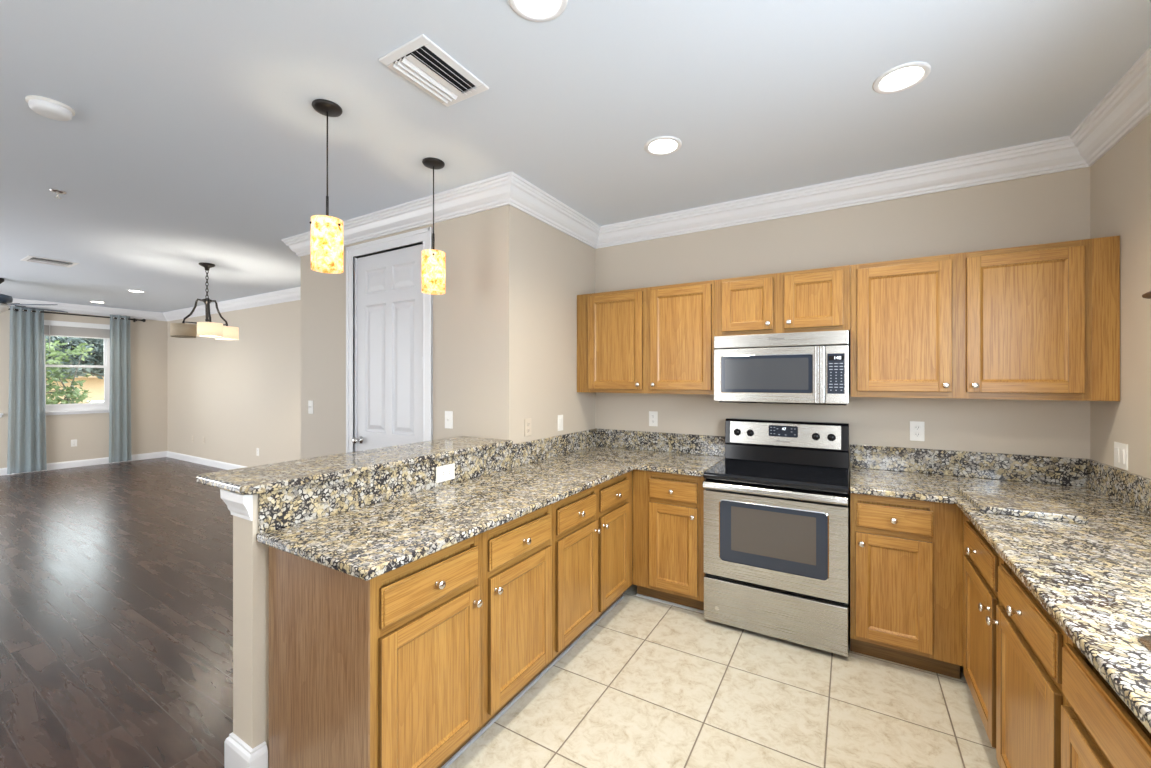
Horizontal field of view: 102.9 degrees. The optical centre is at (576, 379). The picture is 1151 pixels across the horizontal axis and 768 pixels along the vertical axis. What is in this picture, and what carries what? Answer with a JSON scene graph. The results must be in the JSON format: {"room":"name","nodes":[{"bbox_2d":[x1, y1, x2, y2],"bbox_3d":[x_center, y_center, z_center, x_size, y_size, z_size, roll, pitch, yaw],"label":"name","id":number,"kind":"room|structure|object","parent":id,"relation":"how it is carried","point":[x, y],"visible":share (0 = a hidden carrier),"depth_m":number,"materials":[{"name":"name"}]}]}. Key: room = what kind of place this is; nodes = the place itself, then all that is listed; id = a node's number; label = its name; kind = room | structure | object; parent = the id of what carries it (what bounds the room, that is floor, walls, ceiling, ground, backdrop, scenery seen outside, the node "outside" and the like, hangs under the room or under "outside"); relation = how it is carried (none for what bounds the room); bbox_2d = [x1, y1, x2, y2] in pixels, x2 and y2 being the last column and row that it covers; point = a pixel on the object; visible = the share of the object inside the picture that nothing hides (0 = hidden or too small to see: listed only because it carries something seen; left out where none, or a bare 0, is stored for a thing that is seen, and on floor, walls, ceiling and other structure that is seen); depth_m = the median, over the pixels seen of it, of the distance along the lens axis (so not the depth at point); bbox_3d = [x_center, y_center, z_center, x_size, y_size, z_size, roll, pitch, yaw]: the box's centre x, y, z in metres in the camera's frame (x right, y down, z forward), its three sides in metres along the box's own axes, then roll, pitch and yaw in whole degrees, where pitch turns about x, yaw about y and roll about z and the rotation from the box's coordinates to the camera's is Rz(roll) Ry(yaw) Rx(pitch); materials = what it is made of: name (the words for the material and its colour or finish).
{"room":"kitchen","nodes":[
{"label":"kitchen","id":0,"kind":"room"},
{"bbox_2d":[0,310,166,467],"bbox_3d":[-9.333,0.106,6.419,0.120,2.740,5.605,0,0,31],"label":"wall","id":1,"kind":"structure","parent":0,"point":[148,339],"depth_m":8.34,"materials":[{"name":"beige paint"}]},
{"bbox_2d":[71,439,76,446],"bbox_3d":[-8.474,1.067,7.734,0.008,0.118,0.072,0,0,31],"label":"wall outlet","id":2,"kind":"object","parent":1,"relation":"attached to","point":[73,442],"visible":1,"depth_m":7.73,"materials":[{"name":"white plastic"}]},
{"bbox_2d":[44,336,109,414],"bbox_3d":[-8.478,-0.197,7.775,0.130,1.555,0.890,0,0,31],"label":"window","id":3,"kind":"structure","parent":1,"relation":"attached to","point":[82,408],"depth_m":7.91,"materials":[{"name":"white paint"}]},
{"bbox_2d":[8,308,145,321],"bbox_3d":[-8.747,-1.089,7.161,0.124,0.070,3.044,0,0,31],"label":"curtain rod","id":4,"kind":"object","parent":1,"relation":"attached to","point":[133,319],"visible":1,"depth_m":7.75,"materials":[{"name":"brown metal"}]},
{"bbox_2d":[7,306,46,473],"bbox_3d":[-8.666,0.156,7.235,0.076,2.600,0.406,0,0,31],"label":"curtain","id":5,"kind":"object","parent":4,"relation":"hanging from","point":[26,451],"visible":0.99,"depth_m":7.24,"materials":[{"name":"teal fabric"}]},
{"bbox_2d":[109,314,131,462],"bbox_3d":[-8.115,0.156,8.156,0.071,2.600,0.294,0,0,31],"label":"curtain","id":6,"kind":"object","parent":4,"relation":"hanging from","point":[120,347],"visible":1,"depth_m":8.16,"materials":[{"name":"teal fabric"}]},
{"bbox_2d":[44,320,109,351],"bbox_3d":[-8.466,-0.713,7.768,0.056,0.518,0.818,0,0,31],"label":"window blind","id":7,"kind":"object","parent":1,"relation":"attached to","point":[51,328],"visible":0.97,"depth_m":7.75,"materials":[{"name":"white plastic"}]},
{"bbox_2d":[0,451,245,475],"bbox_3d":[-6.265,1.421,4.660,6.951,0.110,5.485,0,0,31],"label":"baseboard","id":8,"kind":"structure","parent":1,"relation":"attached to","point":[88,462],"depth_m":7.90,"materials":[{"name":"white paint"}]},
{"bbox_2d":[167,300,300,466],"bbox_3d":[-3.894,0.106,6.509,9.371,2.740,0.120,0,0,31],"label":"wall","id":9,"kind":"structure","parent":0,"point":[243,395],"depth_m":7.30,"materials":[{"name":"beige paint"}]},
{"bbox_2d":[301,205,520,458],"bbox_3d":[-1.441,0.106,3.603,2.420,2.740,0.120,0,0,31],"label":"wall","id":10,"kind":"structure","parent":0,"point":[477,319],"depth_m":3.15,"materials":[{"name":"beige paint"}]},
{"bbox_2d":[308,400,312,413],"bbox_3d":[-2.369,0.244,4.076,0.072,0.118,0.018,0,0,31],"label":"light switch","id":11,"kind":"object","parent":10,"relation":"attached to","point":[310,403],"visible":1,"depth_m":4.08,"materials":[{"name":"white plastic"}]},
{"bbox_2d":[346,227,432,452],"bbox_3d":[-1.454,0.191,3.565,1.008,2.569,0.158,0,0,31],"label":"door","id":12,"kind":"structure","parent":10,"relation":"in","point":[393,365],"depth_m":3.56,"materials":[{"name":"white paint"}]},
{"bbox_2d":[445,411,452,428],"bbox_3d":[-0.896,0.280,3.198,0.074,0.122,0.018,0,0,31],"label":"light switch","id":13,"kind":"object","parent":10,"relation":"attached to","point":[448,414],"visible":1,"depth_m":3.20,"materials":[{"name":"white plastic"}]},
{"bbox_2d":[9,46,1150,320],"bbox_3d":[-3.957,-1.191,3.284,12.327,0.146,5.485,0,0,31],"label":"trim","id":14,"kind":"structure","parent":10,"relation":"attached to","point":[1127,104],"depth_m":3.00,"materials":[{"name":"white paint"}]},
{"bbox_2d":[233,211,594,767],"bbox_3d":[-0.576,0.106,2.837,0.150,2.740,2.620,0,0,31],"label":"wall","id":15,"kind":"structure","parent":0,"point":[557,267],"depth_m":3.16,"materials":[{"name":"beige paint"}]},
{"bbox_2d":[220,489,252,520],"bbox_3d":[-0.892,0.465,2.336,0.180,0.098,1.495,0,0,31],"label":"trim","id":16,"kind":"structure","parent":15,"relation":"attached to","point":[239,505],"depth_m":1.68,"materials":[{"name":"white paint"}]},
{"bbox_2d":[224,732,267,767],"bbox_3d":[-0.877,1.411,2.332,0.190,0.130,1.485,0,0,31],"label":"baseboard","id":17,"kind":"structure","parent":15,"relation":"attached to","point":[237,754],"depth_m":1.69,"materials":[{"name":"white paint"}]},
{"bbox_2d":[196,436,512,494],"bbox_3d":[-0.975,0.399,2.381,0.441,0.032,1.498,0,0,31],"label":"bar","id":18,"kind":"object","parent":15,"relation":"on","point":[259,479],"visible":1,"depth_m":2.07,"materials":[{"name":"stone"}]},
{"bbox_2d":[258,428,596,532],"bbox_3d":[-0.498,0.488,2.800,0.020,0.146,2.602,0,0,31],"label":"backsplash","id":19,"kind":"structure","parent":15,"relation":"attached to","point":[277,509],"depth_m":2.15,"materials":[{"name":"stone"}]},
{"bbox_2d":[436,463,454,482],"bbox_3d":[-0.696,0.496,2.438,0.008,0.084,0.128,0,0,31],"label":"wall outlet","id":20,"kind":"object","parent":19,"relation":"attached to","point":[446,472],"visible":1,"depth_m":2.44,"materials":[{"name":"white plastic"}]},
{"bbox_2d":[524,418,530,435],"bbox_3d":[-0.328,0.321,3.097,0.008,0.118,0.072,0,0,31],"label":"wall outlet","id":21,"kind":"object","parent":15,"relation":"attached to","point":[527,422],"visible":1,"depth_m":3.09,"materials":[{"name":"plastic"}]},
{"bbox_2d":[558,415,562,430],"bbox_3d":[-0.121,0.324,3.442,0.011,0.118,0.072,0,0,31],"label":"light switch","id":22,"kind":"object","parent":15,"relation":"attached to","point":[560,417],"visible":1,"depth_m":3.44,"materials":[{"name":"white plastic"}]},
{"bbox_2d":[0,457,999,767],"bbox_3d":[-3.957,1.516,3.284,12.567,0.080,5.725,0,0,31],"label":"floor","id":23,"kind":"structure","parent":0,"point":[116,579],"depth_m":2.27,"materials":[{"name":"brown wood"}]},
{"bbox_2d":[269,533,482,767],"bbox_3d":[-0.734,1.035,1.744,0.638,0.881,0.500,0,0,31],"label":"base cabinet","id":24,"kind":"object","parent":23,"relation":"on","point":[384,670],"visible":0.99,"depth_m":1.55,"materials":[{"name":"brown wood"}]},
{"bbox_2d":[469,504,551,744],"bbox_3d":[-0.478,1.035,2.174,0.638,0.881,0.498,0,0,31],"label":"base cabinet","id":25,"kind":"object","parent":23,"relation":"on","point":[516,553],"visible":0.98,"depth_m":1.99,"materials":[{"name":"brown wood"}]},
{"bbox_2d":[540,471,631,675],"bbox_3d":[-0.103,1.035,2.803,0.638,0.881,0.962,0,0,31],"label":"base cabinet","id":26,"kind":"object","parent":23,"relation":"on","point":[592,527],"visible":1,"depth_m":2.55,"materials":[{"name":"brown wood"}]},
{"bbox_2d":[256,446,724,580],"bbox_3d":[-0.036,0.578,2.518,1.098,0.032,2.610,0,0,31],"label":"countertop","id":27,"kind":"structure","parent":26,"relation":"on","point":[368,542],"depth_m":1.94,"materials":[{"name":"stone"}]},
{"bbox_2d":[633,469,705,612],"bbox_3d":[0.726,1.035,3.197,0.482,0.881,0.660,0,0,31],"label":"base cabinet","id":28,"kind":"object","parent":23,"relation":"on","point":[668,508],"visible":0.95,"depth_m":2.95,"materials":[{"name":"brown wood"}]},
{"bbox_2d":[703,418,848,656],"bbox_3d":[1.249,0.877,2.850,0.759,1.198,0.659,0,0,31],"label":"range","id":29,"kind":"object","parent":23,"relation":"on","point":[776,505],"visible":1,"depth_m":2.62,"materials":[{"name":"silver metal"}]},
{"bbox_2d":[703,458,848,493],"bbox_3d":[1.239,0.579,2.833,0.759,0.041,0.568,0,0,31],"label":"cooktop","id":30,"kind":"object","parent":29,"relation":"in","point":[798,477],"depth_m":2.72,"materials":[{"name":"black glass"}]},
{"bbox_2d":[850,493,962,678],"bbox_3d":[1.796,1.035,2.559,0.464,0.881,0.660,0,0,31],"label":"base cabinet","id":31,"kind":"object","parent":23,"relation":"on","point":[906,555],"visible":0.99,"depth_m":2.31,"materials":[{"name":"brown wood"}]},
{"bbox_2d":[963,513,1001,748],"bbox_3d":[1.927,1.035,1.774,0.666,0.881,0.652,0,0,31],"label":"base cabinet","id":32,"kind":"object","parent":23,"relation":"on","point":[981,562],"visible":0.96,"depth_m":1.86,"materials":[{"name":"brown wood"}]},
{"bbox_2d":[986,559,1067,767],"bbox_3d":[1.611,1.035,1.245,0.666,0.881,0.576,0,0,31],"label":"base cabinet","id":33,"kind":"object","parent":23,"relation":"on","point":[1030,697],"visible":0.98,"depth_m":1.38,"materials":[{"name":"brown wood"}]},
{"bbox_2d":[1061,637,1150,767],"bbox_3d":[1.224,1.035,0.596,0.666,0.881,0.932,0,0,31],"label":"base cabinet","id":34,"kind":"object","parent":23,"relation":"on","point":[1099,730],"visible":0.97,"depth_m":0.99,"materials":[{"name":"brown wood"}]},
{"bbox_3d":[0.826,1.035,-0.072,0.667,0.881,0.618,0,0,31],"label":"base cabinet","id":35,"kind":"object","parent":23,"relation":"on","visible":0},
{"bbox_2d":[850,467,1150,732],"bbox_3d":[1.360,0.578,1.227,1.082,0.032,3.398,0,0,31],"label":"countertop","id":36,"kind":"structure","parent":35,"relation":"on","point":[1093,579],"depth_m":1.43,"materials":[{"name":"stone"}]},
{"bbox_2d":[957,486,1087,523],"bbox_3d":[1.954,0.548,2.048,0.324,0.027,0.430,0,0,30],"label":"board","id":37,"kind":"object","parent":36,"relation":"on","point":[994,501],"visible":1,"depth_m":1.97,"materials":[{"name":"beige stone"}]},
{"bbox_2d":[1138,635,1150,651],"bbox_3d":[1.229,0.652,0.562,0.472,0.189,0.792,0,0,31],"label":"sink","id":38,"kind":"object","parent":36,"relation":"in","point":[1145,640],"visible":1,"depth_m":0.98,"materials":[{"name":"silver metal"}]},
{"bbox_2d":[0,0,1150,312],"bbox_3d":[-3.957,-1.339,3.284,12.567,0.150,5.725,0,0,31],"label":"ceiling","id":39,"kind":"structure","parent":0,"point":[195,135],"depth_m":2.11,"materials":[{"name":"white paint"}]},
{"bbox_2d":[0,278,67,312],"bbox_3d":[-7.260,-1.049,5.728,1.233,0.430,1.283,0,0,31],"label":"ceiling fan","id":40,"kind":"object","parent":39,"relation":"hanging from","point":[5,300],"visible":1,"depth_m":5.71,"materials":[{"name":"brown metal"}]},
{"bbox_2d":[25,95,74,120],"bbox_3d":[-2.422,-1.241,2.113,0.152,0.045,0.152,0,0,31],"label":"smoke detector","id":41,"kind":"object","parent":39,"relation":"attached to","point":[49,108],"visible":1,"depth_m":2.08,"materials":[{"name":"white plastic"}]},
{"bbox_2d":[21,255,78,267],"bbox_3d":[-5.633,-1.258,4.909,0.360,0.012,0.360,0,0,31],"label":"ceiling vent","id":42,"kind":"object","parent":39,"relation":"in","point":[28,258],"visible":1,"depth_m":4.88,"materials":[{"name":"white metal"}]},
{"bbox_2d":[49,189,66,198],"bbox_3d":[-3.475,-1.241,3.073,0.080,0.046,0.080,0,0,31],"label":"sprinkler","id":43,"kind":"object","parent":39,"relation":"attached to","point":[57,191],"visible":1,"depth_m":3.06,"materials":[{"name":"silver metal"}]},
{"bbox_2d":[126,290,144,292],"bbox_3d":[-6.279,-1.260,6.540,0.200,0.008,0.200,0,0,31],"label":"recessed light","id":44,"kind":"object","parent":39,"relation":"in","point":[137,291],"visible":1,"depth_m":6.55,"materials":[{"name":"white paint"}]},
{"bbox_2d":[170,262,238,339],"bbox_3d":[-3.999,-0.861,5.018,0.575,0.805,0.582,0,0,31],"label":"chandelier","id":45,"kind":"object","parent":39,"relation":"hanging from","point":[208,328],"visible":1,"depth_m":4.94,"materials":[{"name":"white glass"}]},
{"bbox_2d":[309,99,342,273],"bbox_3d":[-1.155,-0.885,2.123,0.138,0.757,0.138,0,0,31],"label":"pendant light","id":46,"kind":"object","parent":39,"relation":"hanging from","point":[326,230],"visible":1,"depth_m":2.08,"materials":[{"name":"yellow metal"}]},
{"bbox_2d":[378,34,488,106],"bbox_3d":[-0.579,-1.252,1.894,0.256,0.024,0.360,0,0,31],"label":"ceiling vent","id":47,"kind":"object","parent":39,"relation":"in","point":[420,61],"visible":1,"depth_m":1.86,"materials":[{"name":"white metal"}]},
{"bbox_2d":[422,157,444,294],"bbox_3d":[-0.830,-0.885,2.670,0.138,0.757,0.138,0,0,-32],"label":"pendant light","id":48,"kind":"object","parent":39,"relation":"hanging from","point":[433,261],"visible":1,"depth_m":2.62,"materials":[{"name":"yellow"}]},
{"bbox_2d":[508,0,567,21],"bbox_3d":[-0.129,-1.260,1.517,0.200,0.008,0.200,0,0,31],"label":"recessed light","id":49,"kind":"object","parent":39,"relation":"in","point":[532,10],"visible":1,"depth_m":1.56,"materials":[{"name":"white"}]},
{"bbox_2d":[644,136,681,154],"bbox_3d":[0.465,-1.260,2.478,0.200,0.008,0.200,0,0,31],"label":"recessed light","id":50,"kind":"object","parent":39,"relation":"in","point":[662,145],"visible":1,"depth_m":2.47,"materials":[{"name":"white"}]},
{"bbox_2d":[873,62,930,93],"bbox_3d":[1.359,-1.260,1.922,0.200,0.008,0.200,0,0,31],"label":"recessed light","id":51,"kind":"object","parent":39,"relation":"in","point":[905,76],"visible":1,"depth_m":1.91,"materials":[{"name":"white paint"}]},
{"bbox_2d":[595,167,1089,607],"bbox_3d":[1.460,0.106,3.219,3.196,2.740,0.120,0,0,31],"label":"wall","id":52,"kind":"structure","parent":0,"point":[1052,207],"depth_m":2.86,"materials":[{"name":"beige paint"}]},
{"bbox_2d":[577,280,714,394],"bbox_3d":[0.531,-0.287,3.488,1.080,0.774,0.360,0,0,31],"label":"upper cabinet","id":53,"kind":"object","parent":52,"relation":"attached to","point":[658,339],"visible":0.99,"depth_m":3.35,"materials":[{"name":"brown wood"}]},
{"bbox_2d":[649,411,657,425],"bbox_3d":[0.609,0.311,3.650,0.072,0.118,0.008,0,0,31],"label":"wall outlet","id":54,"kind":"object","parent":52,"relation":"attached to","point":[653,415],"visible":1,"depth_m":3.65,"materials":[{"name":"white plastic"}]},
{"bbox_2d":[597,429,724,456],"bbox_3d":[0.636,0.488,3.627,1.080,0.146,0.020,0,0,31],"label":"backsplash","id":55,"kind":"structure","parent":52,"relation":"attached to","point":[643,440],"depth_m":3.59,"materials":[{"name":"stone"}]},
{"bbox_2d":[714,265,849,335],"bbox_3d":[1.335,-0.483,3.009,0.787,0.382,0.360,0,0,31],"label":"upper cabinet","id":56,"kind":"object","parent":52,"relation":"attached to","point":[812,300],"visible":0.98,"depth_m":2.87,"materials":[{"name":"brown wood"}]},
{"bbox_2d":[714,330,847,404],"bbox_3d":[1.321,-0.068,2.975,0.761,0.436,0.432,0,0,31],"label":"microwave oven","id":57,"kind":"object","parent":56,"relation":"attached to","point":[810,368],"visible":1,"depth_m":2.80,"materials":[{"name":"silver metal"}]},
{"bbox_2d":[910,421,924,440],"bbox_3d":[2.065,0.312,2.783,0.072,0.118,0.008,0,0,31],"label":"wall outlet","id":58,"kind":"object","parent":52,"relation":"attached to","point":[917,428],"visible":1,"depth_m":2.78,"materials":[{"name":"white plastic"}]},
{"bbox_2d":[850,444,1085,486],"bbox_3d":[2.218,0.488,2.684,1.064,0.146,0.020,0,0,31],"label":"backsplash","id":59,"kind":"structure","parent":52,"relation":"attached to","point":[1013,467],"depth_m":2.64,"materials":[{"name":"stone"}]},
{"bbox_2d":[850,236,1119,400],"bbox_3d":[2.138,-0.287,2.530,1.080,0.774,0.360,0,0,31],"label":"upper cabinet","id":60,"kind":"object","parent":52,"relation":"attached to","point":[1040,321],"visible":1,"depth_m":2.37,"materials":[{"name":"brown wood"}]},
{"bbox_2d":[1090,114,1150,478],"bbox_3d":[1.337,0.106,0.009,0.120,2.740,5.520,0,0,31],"label":"wall","id":61,"kind":"structure","parent":0,"point":[1120,180],"depth_m":2.06,"materials":[{"name":"beige paint"}]},
{"bbox_2d":[1086,459,1150,515],"bbox_3d":[1.819,0.488,0.955,0.020,0.146,3.400,0,0,31],"label":"backsplash","id":62,"kind":"structure","parent":61,"relation":"attached to","point":[1133,490],"depth_m":2.10,"materials":[{"name":"stone"}]},
{"bbox_2d":[1114,442,1127,469],"bbox_3d":[2.526,0.353,2.133,0.011,0.118,0.118,0,0,31],"label":"light switch","id":63,"kind":"object","parent":61,"relation":"attached to","point":[1120,449],"visible":1,"depth_m":2.12,"materials":[{"name":"white plastic"}]},
{"bbox_2d":[1142,291,1150,298],"bbox_3d":[2.016,-0.281,1.414,0.151,0.184,0.600,0,0,31],"label":"wall shelf","id":64,"kind":"object","parent":61,"relation":"attached to","point":[1147,295],"visible":1,"depth_m":1.68,"materials":[{"name":"brown wood"}]},
{"label":"outside","id":65,"kind":"structure","parent":0,"visible":0},
{"bbox_3d":[-45.138,1.851,25.108,80.489,0.150,110.000,0,0,31],"label":"ground","id":66,"kind":"structure","parent":65,"visible":0},
{"bbox_2d":[45,339,92,404],"bbox_3d":[-13.631,0.285,10.810,1.834,2.989,3.315,0,0,31],"label":"leafy tree","id":67,"kind":"object","parent":66,"relation":"on","point":[72,393],"visible":0.43,"depth_m":11.73,"materials":[{"name":"green plant"}]},
{"bbox_2d":[45,336,97,384],"bbox_3d":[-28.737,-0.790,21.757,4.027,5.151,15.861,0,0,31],"label":"leafy tree","id":68,"kind":"object","parent":66,"relation":"on","point":[88,375],"visible":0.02,"depth_m":24.49,"materials":[{"name":"green plant"}]},
{"bbox_2d":[45,336,103,402],"bbox_3d":[-20.237,-0.343,18.676,2.788,4.256,6.904,0,0,31],"label":"shade tree","id":69,"kind":"object","parent":66,"relation":"on","point":[96,358],"visible":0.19,"depth_m":18.26,"materials":[{"name":"green plant"}]},
{"bbox_2d":[46,374,103,403],"bbox_3d":[-32.332,0.076,31.444,9.200,3.400,17.200,0,0,31],"label":"house","id":70,"kind":"structure","parent":66,"relation":"on","point":[95,385],"depth_m":27.99,"materials":[{"name":"beige paint"}]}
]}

